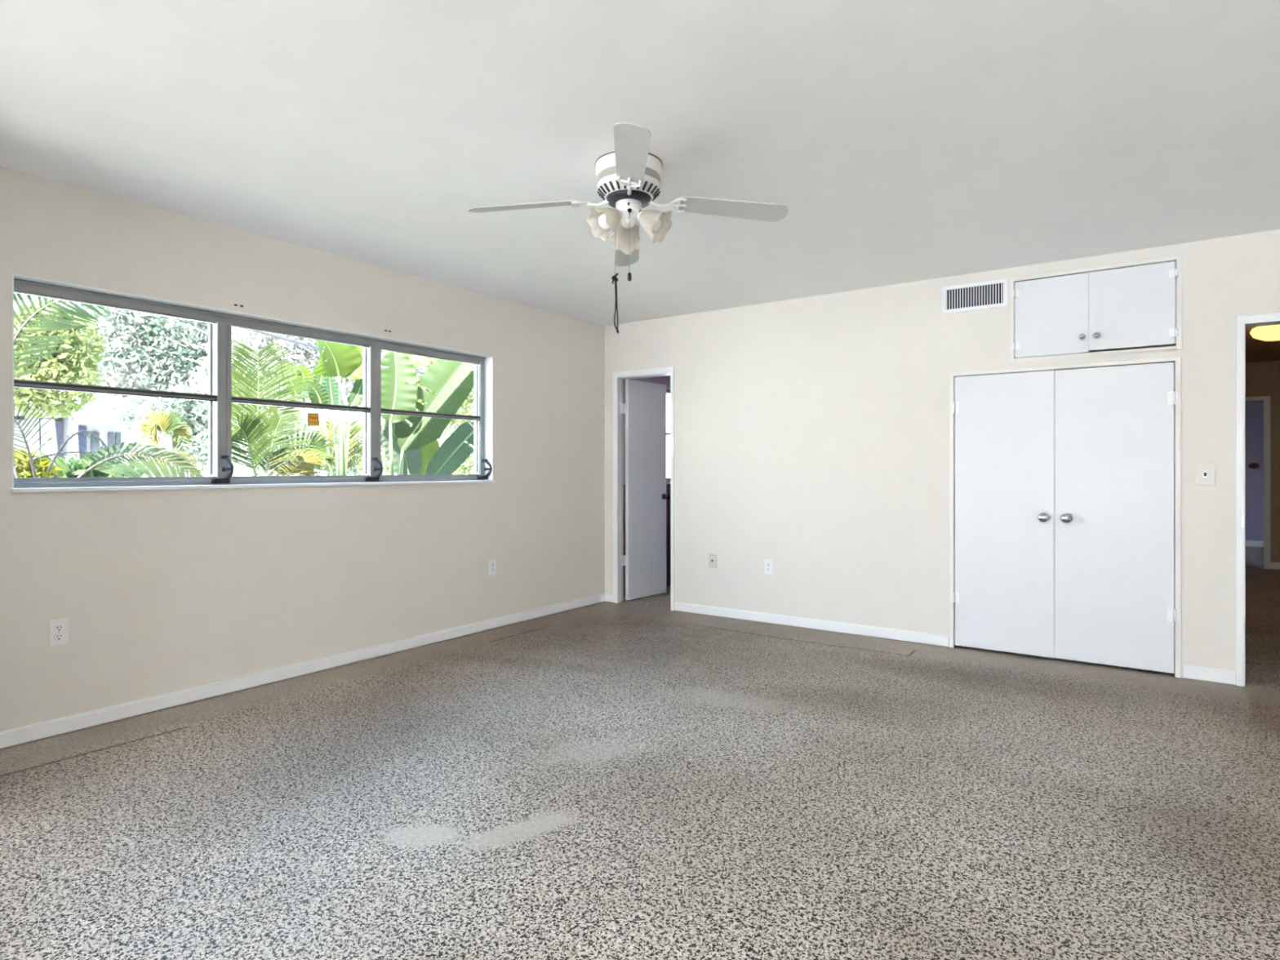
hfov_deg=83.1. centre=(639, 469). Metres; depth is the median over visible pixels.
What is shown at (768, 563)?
wall outlet
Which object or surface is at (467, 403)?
tree
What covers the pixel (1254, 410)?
door
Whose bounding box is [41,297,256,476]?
oak tree
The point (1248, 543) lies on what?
baseboard
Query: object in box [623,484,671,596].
tile
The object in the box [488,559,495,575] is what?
wall outlet
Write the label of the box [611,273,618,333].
pull chain
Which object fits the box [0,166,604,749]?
wall
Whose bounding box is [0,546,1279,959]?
floor
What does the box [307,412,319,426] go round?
warning sticker
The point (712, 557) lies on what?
cable plate
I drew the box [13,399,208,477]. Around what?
palm
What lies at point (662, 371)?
door frame
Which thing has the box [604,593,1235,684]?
baseboard
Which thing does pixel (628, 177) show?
ceiling fan
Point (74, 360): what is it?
tree
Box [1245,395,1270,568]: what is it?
door frame
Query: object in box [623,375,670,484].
wall
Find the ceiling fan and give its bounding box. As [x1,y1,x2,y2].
[467,121,787,280]
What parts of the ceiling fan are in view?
blade, lamp shade, bulb, pull chain, lamp shade, blade, pull chain, blade, lamp shade, bulb, blade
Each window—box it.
[11,273,495,492]
[666,388,670,484]
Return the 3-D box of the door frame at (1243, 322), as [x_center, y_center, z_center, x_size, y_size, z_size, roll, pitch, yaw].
[3.627,0.158,3.717,0.870,2.030,0.148,0,0,35]
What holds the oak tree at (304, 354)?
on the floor
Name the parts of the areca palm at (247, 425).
frond stem, frond stem, frond stem, frond stem, frond stem, frond stem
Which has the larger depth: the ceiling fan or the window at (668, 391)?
the window at (668, 391)
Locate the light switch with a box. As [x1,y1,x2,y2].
[1195,464,1214,485]
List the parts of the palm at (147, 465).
frond stem, frond stem, frond stem, frond stem, frond stem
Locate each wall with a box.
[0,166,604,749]
[604,229,1279,684]
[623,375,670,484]
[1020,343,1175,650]
[1245,360,1279,562]
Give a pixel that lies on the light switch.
(1204, 473)
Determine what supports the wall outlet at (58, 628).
attached to the wall at (159, 592)
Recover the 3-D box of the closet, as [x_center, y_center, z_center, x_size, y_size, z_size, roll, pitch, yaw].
[2.548,0.270,4.416,1.220,1.806,0.172,0,0,35]
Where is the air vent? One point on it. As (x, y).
(988, 294)
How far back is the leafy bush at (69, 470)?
5.39 m
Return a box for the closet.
[949,355,1181,678]
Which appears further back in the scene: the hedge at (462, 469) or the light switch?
the hedge at (462, 469)
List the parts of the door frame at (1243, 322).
strike plate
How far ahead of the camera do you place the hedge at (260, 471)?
13.99 m
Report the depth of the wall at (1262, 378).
8.48 m
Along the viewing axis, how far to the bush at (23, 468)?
4.93 m
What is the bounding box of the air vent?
[942,278,1008,313]
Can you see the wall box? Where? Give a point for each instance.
(1254, 465)
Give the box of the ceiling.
[0,0,1279,362]
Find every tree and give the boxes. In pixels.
[13,297,107,456]
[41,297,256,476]
[105,383,240,476]
[181,325,387,475]
[381,353,474,444]
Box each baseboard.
[0,592,604,748]
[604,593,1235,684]
[1245,540,1279,569]
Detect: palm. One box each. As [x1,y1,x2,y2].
[13,293,109,377]
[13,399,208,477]
[134,408,195,475]
[202,338,339,475]
[291,413,390,475]
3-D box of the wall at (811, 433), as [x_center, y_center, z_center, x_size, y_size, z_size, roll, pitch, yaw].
[1.954,-0.047,4.888,5.450,2.440,0.120,0,0,35]
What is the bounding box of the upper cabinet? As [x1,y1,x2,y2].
[1009,254,1182,362]
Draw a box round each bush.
[13,434,62,478]
[17,449,144,477]
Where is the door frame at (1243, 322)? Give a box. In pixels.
[1236,311,1279,686]
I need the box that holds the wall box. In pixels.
[1248,462,1259,468]
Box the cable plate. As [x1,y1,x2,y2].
[708,553,716,568]
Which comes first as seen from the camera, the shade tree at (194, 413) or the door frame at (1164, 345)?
the door frame at (1164, 345)
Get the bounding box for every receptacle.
[53,624,63,631]
[53,633,63,640]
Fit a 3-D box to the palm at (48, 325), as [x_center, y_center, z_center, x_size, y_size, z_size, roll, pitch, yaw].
[-3.794,-0.078,4.046,0.598,2.945,1.268,0,0,35]
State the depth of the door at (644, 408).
6.57 m
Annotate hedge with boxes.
[198,408,382,476]
[355,441,474,475]
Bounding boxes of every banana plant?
[306,339,364,475]
[381,351,474,475]
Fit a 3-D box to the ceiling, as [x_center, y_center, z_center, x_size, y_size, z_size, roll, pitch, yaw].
[0.771,-1.337,3.025,6.050,0.140,16.810,0,0,35]
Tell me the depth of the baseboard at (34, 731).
3.85 m
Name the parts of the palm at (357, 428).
frond stem, frond stem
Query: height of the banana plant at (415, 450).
2.464 m
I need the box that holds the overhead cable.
[243,328,425,374]
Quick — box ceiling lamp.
[1249,324,1279,341]
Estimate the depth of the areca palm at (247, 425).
5.67 m
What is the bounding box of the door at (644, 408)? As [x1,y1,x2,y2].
[621,379,670,599]
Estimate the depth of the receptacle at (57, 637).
3.18 m
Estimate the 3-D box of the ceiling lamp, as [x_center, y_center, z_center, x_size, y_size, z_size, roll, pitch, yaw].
[5.464,-1.185,6.178,0.377,0.165,0.366,0,0,35]
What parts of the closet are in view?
door, knob, knob, door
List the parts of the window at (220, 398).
sash, sash, sill, sash, sash, sash, sash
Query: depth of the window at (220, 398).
3.86 m
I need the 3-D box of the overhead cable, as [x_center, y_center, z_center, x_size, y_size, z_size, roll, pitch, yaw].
[-4.949,-2.123,13.729,5.389,0.919,0.060,0,0,-33]
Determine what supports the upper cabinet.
attached to the wall at (811, 433)
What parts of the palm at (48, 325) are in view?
frond stem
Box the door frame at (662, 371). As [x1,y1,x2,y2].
[613,366,674,610]
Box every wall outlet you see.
[48,617,68,646]
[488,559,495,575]
[764,559,773,574]
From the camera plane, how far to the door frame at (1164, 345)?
4.67 m
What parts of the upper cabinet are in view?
door, knob, knob, door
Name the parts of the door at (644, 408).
knob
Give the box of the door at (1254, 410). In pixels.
[1245,400,1263,541]
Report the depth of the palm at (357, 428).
8.29 m
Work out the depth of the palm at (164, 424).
10.69 m

